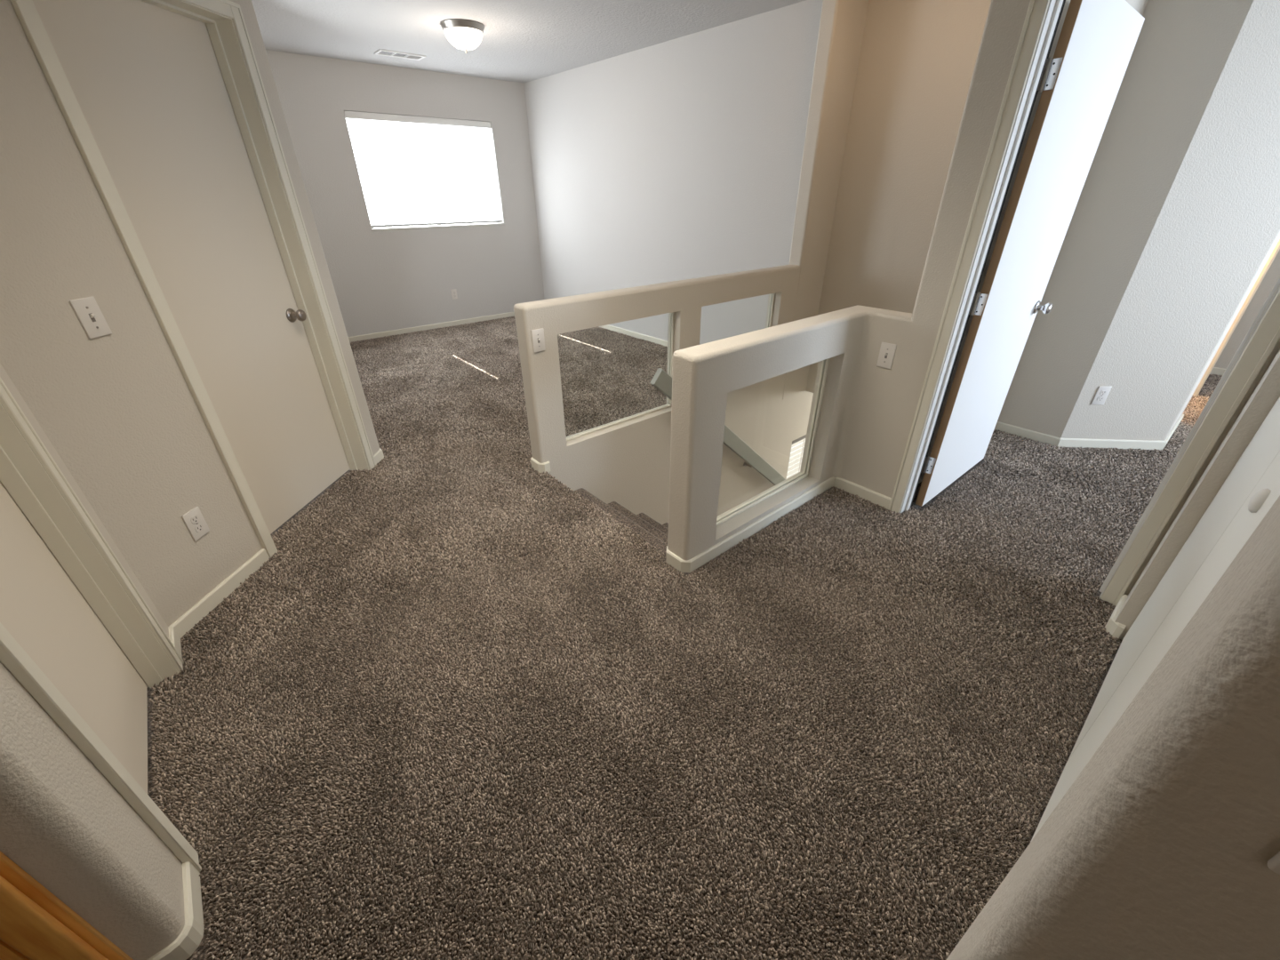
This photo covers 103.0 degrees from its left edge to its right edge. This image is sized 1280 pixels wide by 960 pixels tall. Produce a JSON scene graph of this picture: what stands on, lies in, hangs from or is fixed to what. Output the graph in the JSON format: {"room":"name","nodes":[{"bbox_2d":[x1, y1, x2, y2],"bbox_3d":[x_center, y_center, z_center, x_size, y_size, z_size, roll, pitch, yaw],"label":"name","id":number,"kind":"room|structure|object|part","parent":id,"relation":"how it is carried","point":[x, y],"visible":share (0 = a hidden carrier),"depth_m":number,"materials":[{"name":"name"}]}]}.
{"room":"upstairs landing","nodes":[
{"label":"upstairs landing","id":0,"kind":"room"},
{"bbox_2d":[0,363,184,959],"bbox_3d":[-1.432,-0.286,0.877,0.130,2.510,1.265,-23,37,-34],"label":"wall","id":1,"kind":"structure","parent":0,"point":[62,821],"depth_m":0.93,"materials":[{"name":"beige paint"}]},
{"bbox_2d":[0,481,147,793],"bbox_3d":[-1.426,-0.057,0.948,0.035,2.017,0.714,-23,37,-34],"label":"door","id":2,"kind":"structure","parent":1,"relation":"in","point":[41,606],"depth_m":1.32,"materials":[{"name":"beige paint"}]},
{"bbox_2d":[0,376,201,871],"bbox_3d":[-1.393,-0.092,0.960,0.137,2.090,0.836,-23,37,-34],"label":"trim","id":3,"kind":"structure","parent":1,"relation":"attached to","point":[29,474],"depth_m":1.37,"materials":[{"name":"beige paint"}]},
{"bbox_2d":[147,861,204,959],"bbox_3d":[-1.015,0.969,1.140,0.072,0.062,0.204,-9,31,-15],"label":"baseboard","id":4,"kind":"structure","parent":1,"relation":"attached to","point":[189,939],"depth_m":1.11,"materials":[{"name":"beige paint"}]},
{"bbox_2d":[0,0,379,626],"bbox_3d":[-1.740,-0.797,1.782,0.130,2.510,1.784,2,30,4],"label":"wall","id":5,"kind":"structure","parent":0,"point":[119,410],"depth_m":1.62,"materials":[{"name":"beige paint"}]},
{"bbox_2d":[69,296,111,338],"bbox_3d":[-1.692,-0.502,1.573,0.016,0.114,0.070,2,30,4],"label":"light switch","id":6,"kind":"object","parent":5,"relation":"attached to","point":[87,310],"visible":1,"depth_m":1.57,"materials":[{"name":"white plastic"}]},
{"bbox_2d":[32,0,350,534],"bbox_3d":[-1.738,-0.756,2.185,0.102,2.017,0.778,2,30,4],"label":"door","id":7,"kind":"structure","parent":5,"relation":"in","point":[147,82],"depth_m":2.06,"materials":[{"name":"beige paint"}]},
{"bbox_3d":[-1.694,-0.814,2.515,0.067,0.066,0.066,2,30,4],"label":"knob","id":8,"kind":"part","parent":7,"relation":"part of","materials":[{"name":"silver metal"}]},
{"bbox_2d":[10,0,375,558],"bbox_3d":[-1.711,-0.775,2.170,0.162,2.090,0.896,2,30,4],"label":"trim","id":9,"kind":"structure","parent":5,"relation":"attached to","point":[224,20],"depth_m":2.13,"materials":[{"name":"beige paint"}]},
{"bbox_2d":[181,506,209,541],"bbox_3d":[-1.692,0.167,1.941,0.008,0.114,0.070,2,30,4],"label":"wall outlet","id":10,"kind":"object","parent":5,"relation":"attached to","point":[194,519],"visible":1,"depth_m":1.94,"materials":[{"name":"white plastic"}]},
{"bbox_2d":[190,514,199,523],"bbox_3d":[-1.690,0.150,1.931,0.002,0.027,0.034,2,30,4],"label":"receptacle","id":11,"kind":"object","parent":10,"relation":"attached to","point":[194,518],"depth_m":1.93,"materials":[{"name":"white plastic"}]},
{"bbox_2d":[194,523,203,532],"bbox_3d":[-1.689,0.184,1.950,0.002,0.027,0.034,2,30,4],"label":"receptacle","id":12,"kind":"object","parent":10,"relation":"attached to","point":[198,527],"depth_m":1.95,"materials":[{"name":"white plastic"}]},
{"bbox_2d":[168,547,269,658],"bbox_3d":[-1.685,0.475,2.019,0.096,0.062,0.592,-3,30,-5],"label":"baseboard","id":13,"kind":"structure","parent":5,"relation":"attached to","point":[188,620],"depth_m":2.01,"materials":[{"name":"beige paint"}]},
{"bbox_2d":[373,448,383,464],"bbox_3d":[-1.635,-0.155,3.131,0.090,0.062,0.192,-23,37,-34],"label":"baseboard","id":14,"kind":"structure","parent":5,"relation":"attached to","point":[379,455],"depth_m":3.10,"materials":[{"name":"beige paint"}]},
{"bbox_2d":[265,49,543,336],"bbox_3d":[-2.539,-2.942,5.576,3.400,2.510,0.150,-23,37,-34],"label":"wall","id":15,"kind":"structure","parent":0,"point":[390,279],"depth_m":5.54,"materials":[{"name":"grey paint"}]},
{"bbox_2d":[344,111,502,227],"bbox_3d":[-2.267,-3.348,5.553,1.508,1.004,0.056,-23,37,-34],"label":"window","id":16,"kind":"structure","parent":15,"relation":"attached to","point":[425,171],"depth_m":5.49,"materials":[{"name":"white glass"}]},
{"bbox_3d":[-2.264,-2.921,5.795,1.500,0.022,0.040,-23,37,-34],"label":"rail","id":17,"kind":"part","parent":16,"relation":"part of","materials":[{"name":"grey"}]},
{"bbox_2d":[348,312,514,342],"bbox_3d":[-2.481,-1.846,6.124,3.105,0.062,0.012,-23,37,-34],"label":"baseboard","id":18,"kind":"structure","parent":15,"relation":"attached to","point":[433,326],"depth_m":6.07,"materials":[{"name":"beige paint"}]},
{"bbox_2d":[371,222,504,230],"bbox_3d":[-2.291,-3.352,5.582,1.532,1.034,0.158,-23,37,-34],"label":"window sill","id":19,"kind":"structure","parent":15,"relation":"attached to","point":[490,223],"depth_m":5.76,"materials":[{"name":"white paint"}]},
{"bbox_2d":[450,288,457,299],"bbox_3d":[-2.241,-2.241,6.140,0.070,0.114,0.008,-23,37,-34],"label":"wall outlet","id":20,"kind":"object","parent":15,"relation":"attached to","point":[454,296],"visible":1,"depth_m":6.14,"materials":[{"name":"white plastic"}]},
{"bbox_2d":[251,0,805,83],"bbox_3d":[1.192,-2.485,2.028,9.500,0.150,10.200,-23,37,-34],"label":"ceiling","id":21,"kind":"structure","parent":0,"point":[523,41],"depth_m":3.83,"materials":[{"name":"grey paint"}]},
{"bbox_2d":[374,48,426,60],"bbox_3d":[-2.141,-3.797,4.545,0.400,0.009,0.180,-23,37,-34],"label":"ceiling vent","id":22,"kind":"object","parent":21,"relation":"in","point":[386,52],"visible":1,"depth_m":4.54,"materials":[{"name":"white metal"}]},
{"bbox_2d":[440,18,484,53],"bbox_3d":[-1.312,-3.291,3.801,0.316,0.166,0.316,-23,37,-34],"label":"ceiling light","id":23,"kind":"object","parent":21,"relation":"attached to","point":[466,35],"visible":1,"depth_m":3.71,"materials":[{"name":"white glass"}]},
{"bbox_3d":[-1.311,-3.283,3.805,0.272,0.103,0.272,-23,37,-34],"label":"lamp shade","id":24,"kind":"part","parent":23,"relation":"part of","materials":[{"name":"white glass"}]},
{"bbox_2d":[524,0,823,344],"bbox_3d":[0.008,-2.715,5.147,0.150,2.510,4.050,-23,37,-34],"label":"wall","id":25,"kind":"structure","parent":0,"point":[680,158],"depth_m":4.55,"materials":[{"name":"grey paint"}]},
{"bbox_2d":[599,324,667,346],"bbox_3d":[-0.047,-1.624,5.705,0.012,0.062,3.890,-23,37,-34],"label":"baseboard","id":26,"kind":"structure","parent":25,"relation":"attached to","point":[619,330],"depth_m":5.70,"materials":[{"name":"beige paint"}]},
{"bbox_2d":[146,326,1211,959],"bbox_3d":[1.207,-0.179,3.334,9.500,0.130,10.200,-23,37,-34],"label":"floor","id":27,"kind":"structure","parent":0,"point":[928,953],"depth_m":1.44,"materials":[{"name":"carpet"}]},
{"bbox_2d":[0,851,133,959],"bbox_3d":[-1.439,0.134,0.551,0.630,2.100,0.592,-23,37,-34],"label":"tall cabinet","id":28,"kind":"object","parent":27,"relation":"on","point":[36,924],"visible":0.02,"depth_m":0.87,"materials":[{"name":"orange wood"}]},
{"bbox_3d":[-1.249,0.220,0.357,0.482,1.836,0.012,-23,37,-34],"label":"door panel","id":29,"kind":"part","parent":28,"relation":"part of","materials":[{"name":"brown wood"}]},
{"bbox_2d":[149,315,1222,959],"bbox_3d":[0.808,-0.638,4.007,7.176,0.016,7.973,-23,37,-34],"label":"carpet","id":30,"kind":"structure","parent":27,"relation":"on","point":[486,348],"depth_m":1.75,"materials":[{"name":"carpet"}]},
{"bbox_2d":[513,0,868,524],"bbox_3d":[1.580,-0.908,4.678,5.750,5.210,0.115,-23,37,-34],"label":"wall","id":31,"kind":"structure","parent":0,"point":[627,463],"depth_m":3.43,"materials":[{"name":"beige paint"}]},
{"bbox_2d":[531,328,545,351],"bbox_3d":[-0.523,-0.722,2.633,0.070,0.114,0.016,-23,37,-34],"label":"light switch","id":32,"kind":"object","parent":31,"relation":"attached to","point":[538,334],"visible":1,"depth_m":2.63,"materials":[{"name":"white plastic"}]},
{"bbox_2d":[530,456,550,472],"bbox_3d":[-0.481,-0.143,3.096,0.362,0.062,0.139,-23,37,-34],"label":"baseboard","id":33,"kind":"structure","parent":31,"relation":"attached to","point":[544,467],"depth_m":2.97,"materials":[{"name":"beige paint"}]},
{"bbox_2d":[566,312,673,440],"bbox_3d":[-0.138,-0.662,3.167,0.914,0.656,0.033,-23,37,-34],"label":"window","id":34,"kind":"structure","parent":31,"relation":"in","point":[671,315],"depth_m":3.35,"materials":[{"name":"beige paint"}]},
{"bbox_2d":[650,368,785,485],"bbox_3d":[0.866,-0.227,4.213,2.102,1.835,0.083,-23,37,-34],"label":"handrail","id":35,"kind":"object","parent":31,"relation":"attached to","point":[661,380],"visible":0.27,"depth_m":4.08,"materials":[{"name":"grey paint"}]},
{"bbox_2d":[766,292,775,327],"bbox_3d":[0.684,-1.011,3.773,0.863,0.656,0.033,-23,37,-34],"label":"window","id":36,"kind":"structure","parent":31,"relation":"in","point":[771,304],"depth_m":3.92,"materials":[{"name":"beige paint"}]},
{"bbox_2d":[667,304,912,560],"bbox_3d":[0.725,0.985,2.941,1.270,3.638,0.375,-23,37,-34],"label":"wall","id":37,"kind":"structure","parent":0,"point":[859,394],"depth_m":2.20,"materials":[{"name":"beige paint"}]},
{"bbox_2d":[716,358,829,526],"bbox_3d":[0.589,-0.194,2.370,0.823,0.683,0.033,-23,37,-34],"label":"trim","id":38,"kind":"structure","parent":37,"relation":"in","point":[796,478],"depth_m":2.57,"materials":[{"name":"beige paint"}]},
{"bbox_2d":[666,476,891,572],"bbox_3d":[0.658,0.184,2.506,1.242,0.062,0.318,-13,32,-21],"label":"baseboard","id":39,"kind":"structure","parent":37,"relation":"attached to","point":[690,565],"depth_m":2.49,"materials":[{"name":"beige paint"}]},
{"bbox_2d":[805,0,991,392],"bbox_3d":[2.079,-1.644,3.365,0.110,2.640,1.800,-23,37,-34],"label":"wall","id":40,"kind":"structure","parent":0,"point":[917,58],"depth_m":3.40,"materials":[{"name":"beige paint"}]},
{"bbox_2d":[927,0,1148,461],"bbox_3d":[1.869,-1.183,2.553,1.440,2.640,0.080,-23,37,-34],"label":"wall","id":41,"kind":"structure","parent":0,"point":[1140,5],"depth_m":2.27,"materials":[{"name":"beige paint"}]},
{"bbox_2d":[871,0,1279,595],"bbox_3d":[1.622,-0.790,1.731,0.114,2.510,1.187,-23,37,-34],"label":"wall","id":42,"kind":"structure","parent":0,"point":[1005,19],"depth_m":1.97,"materials":[{"name":"beige paint"}]},
{"bbox_2d":[876,342,896,368],"bbox_3d":[1.149,-0.581,2.377,0.016,0.114,0.070,-23,37,-34],"label":"light switch","id":43,"kind":"object","parent":42,"relation":"attached to","point":[887,350],"visible":1,"depth_m":2.38,"materials":[{"name":"white plastic"}]},
{"bbox_2d":[915,0,1144,506],"bbox_3d":[1.738,-0.879,2.353,0.852,2.022,0.169,-23,37,-34],"label":"door","id":44,"kind":"structure","parent":42,"relation":"in","point":[1097,41],"depth_m":2.16,"materials":[{"name":"white paint"}]},
{"bbox_3d":[2.049,-0.874,2.583,0.066,0.066,0.067,-23,37,-34],"label":"knob","id":45,"kind":"part","parent":44,"relation":"part of","materials":[{"name":"silver metal"}]},
{"bbox_2d":[888,0,1279,606],"bbox_3d":[1.617,-0.604,1.829,0.131,2.090,0.924,-23,37,-34],"label":"trim","id":46,"kind":"structure","parent":42,"relation":"attached to","point":[1261,338],"depth_m":1.83,"materials":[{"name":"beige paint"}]},
{"bbox_2d":[946,496,1279,959],"bbox_3d":[0.909,0.350,-0.273,0.148,2.510,1.699,-23,37,-34],"label":"wall","id":47,"kind":"structure","parent":0,"point":[1162,845],"depth_m":0.31,"materials":[{"name":"beige paint"}]},
{"bbox_2d":[1267,851,1279,875],"bbox_3d":[0.361,0.175,0.224,0.016,0.114,0.070,-23,37,-34],"label":"light switch","id":48,"kind":"object","parent":47,"relation":"attached to","point":[1274,863],"visible":1,"depth_m":0.27,"materials":[{"name":"white plastic"}]},
{"bbox_2d":[997,0,1279,440],"bbox_3d":[3.097,-1.393,2.778,1.375,2.510,0.479,-3,30,-4],"label":"wall","id":49,"kind":"structure","parent":0,"point":[1174,223],"depth_m":2.67,"materials":[{"name":"beige paint"}]},
{"bbox_2d":[919,414,1183,482],"bbox_3d":[2.530,-0.247,3.244,2.617,0.062,0.575,-9,31,-14],"label":"baseboard","id":50,"kind":"structure","parent":49,"relation":"attached to","point":[1146,444],"depth_m":3.21,"materials":[{"name":"beige paint"}]},
{"bbox_2d":[1090,386,1111,404],"bbox_3d":[2.774,-0.507,3.058,0.070,0.114,0.008,2,30,4],"label":"wall outlet","id":51,"kind":"object","parent":49,"relation":"attached to","point":[1102,393],"visible":1,"depth_m":3.06,"materials":[{"name":"white plastic"}]},
{"bbox_2d":[1096,396,1103,400],"bbox_3d":[2.774,-0.489,3.066,0.034,0.027,0.002,2,30,4],"label":"receptacle","id":52,"kind":"object","parent":51,"relation":"attached to","point":[1099,398],"depth_m":3.06,"materials":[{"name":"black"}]},
{"bbox_2d":[1099,390,1106,394],"bbox_3d":[2.774,-0.523,3.047,0.034,0.027,0.002,2,30,4],"label":"receptacle","id":53,"kind":"object","parent":51,"relation":"attached to","point":[1101,392],"depth_m":3.05,"materials":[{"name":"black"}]},
{"bbox_2d":[1114,349,1279,639],"bbox_3d":[1.220,-0.270,0.817,1.950,2.510,0.130,-23,37,-34],"label":"wall","id":54,"kind":"structure","parent":0,"point":[1267,392],"depth_m":1.57,"materials":[{"name":"beige paint"}]},
{"bbox_2d":[1104,594,1127,638],"bbox_3d":[1.807,0.512,1.914,0.219,0.062,0.044,-23,37,-34],"label":"baseboard","id":55,"kind":"structure","parent":54,"relation":"attached to","point":[1115,629],"depth_m":1.87,"materials":[{"name":"beige paint"}]},
{"bbox_2d":[1031,451,1279,840],"bbox_3d":[0.942,0.036,0.740,0.713,2.033,0.044,-23,37,-34],"label":"door","id":56,"kind":"structure","parent":54,"relation":"in","point":[1267,491],"depth_m":1.02,"materials":[{"name":"white paint"}]},
{"bbox_3d":[1.039,0.034,0.857,0.029,0.046,0.014,-23,37,-34],"label":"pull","id":57,"kind":"part","parent":56,"relation":"part of","materials":[{"name":"white paint"}]},
{"bbox_2d":[1067,396,1279,760],"bbox_3d":[1.489,-0.192,1.136,0.704,2.033,0.030,-23,37,-34],"label":"door","id":58,"kind":"structure","parent":54,"relation":"in","point":[1263,448],"depth_m":1.33,"materials":[{"name":"white paint"}]},
{"bbox_2d":[1213,248,1279,368],"bbox_3d":[5.519,-1.802,3.471,0.130,2.510,5.600,-23,37,-34],"label":"wall","id":59,"kind":"structure","parent":0,"point":[1272,275],"depth_m":4.22,"materials":[{"name":"beige paint"}]},
{"bbox_2d":[1209,367,1225,375],"bbox_3d":[6.095,-0.356,3.396,0.012,0.062,3.278,-23,37,-34],"label":"baseboard","id":60,"kind":"structure","parent":59,"relation":"attached to","point":[1215,370],"depth_m":4.45,"materials":[{"name":"beige paint"}]},
{"bbox_3d":[2.359,1.729,5.452,6.600,0.150,2.500,-23,37,-34],"label":"floor","id":61,"kind":"structure","parent":0,"visible":0},
{"bbox_2d":[573,488,668,554],"bbox_3d":[1.174,0.696,4.296,3.635,2.200,1.056,-23,37,-34],"label":"staircase","id":62,"kind":"structure","parent":61,"relation":"on","point":[656,534],"depth_m":3.10,"materials":[{"name":"carpet"}]},
{"bbox_3d":[4.002,-2.527,2.689,0.950,0.460,0.100,-23,37,-34],"label":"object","id":63,"kind":"structure","parent":0,"visible":0},
{"bbox_2d":[1192,239,1279,396],"bbox_3d":[4.058,-1.474,3.325,0.845,2.100,0.125,-23,37,-34],"label":"trim","id":64,"kind":"structure","parent":63,"relation":"attached to","point":[1276,250],"depth_m":3.71,"materials":[{"name":"beige paint"}]},
{"bbox_3d":[1.839,-0.028,5.465,1.240,1.300,0.040,-23,37,-34],"label":"window","id":65,"kind":"structure","parent":0,"visible":0},
{"bbox_2d":[786,434,806,479],"bbox_3d":[1.883,-0.007,5.419,1.230,1.288,0.044,-23,37,-34],"label":"window blind","id":66,"kind":"object","parent":65,"relation":"hanging from","point":[796,452],"visible":0.1,"depth_m":4.93,"materials":[{"name":"white plastic"}]}
]}

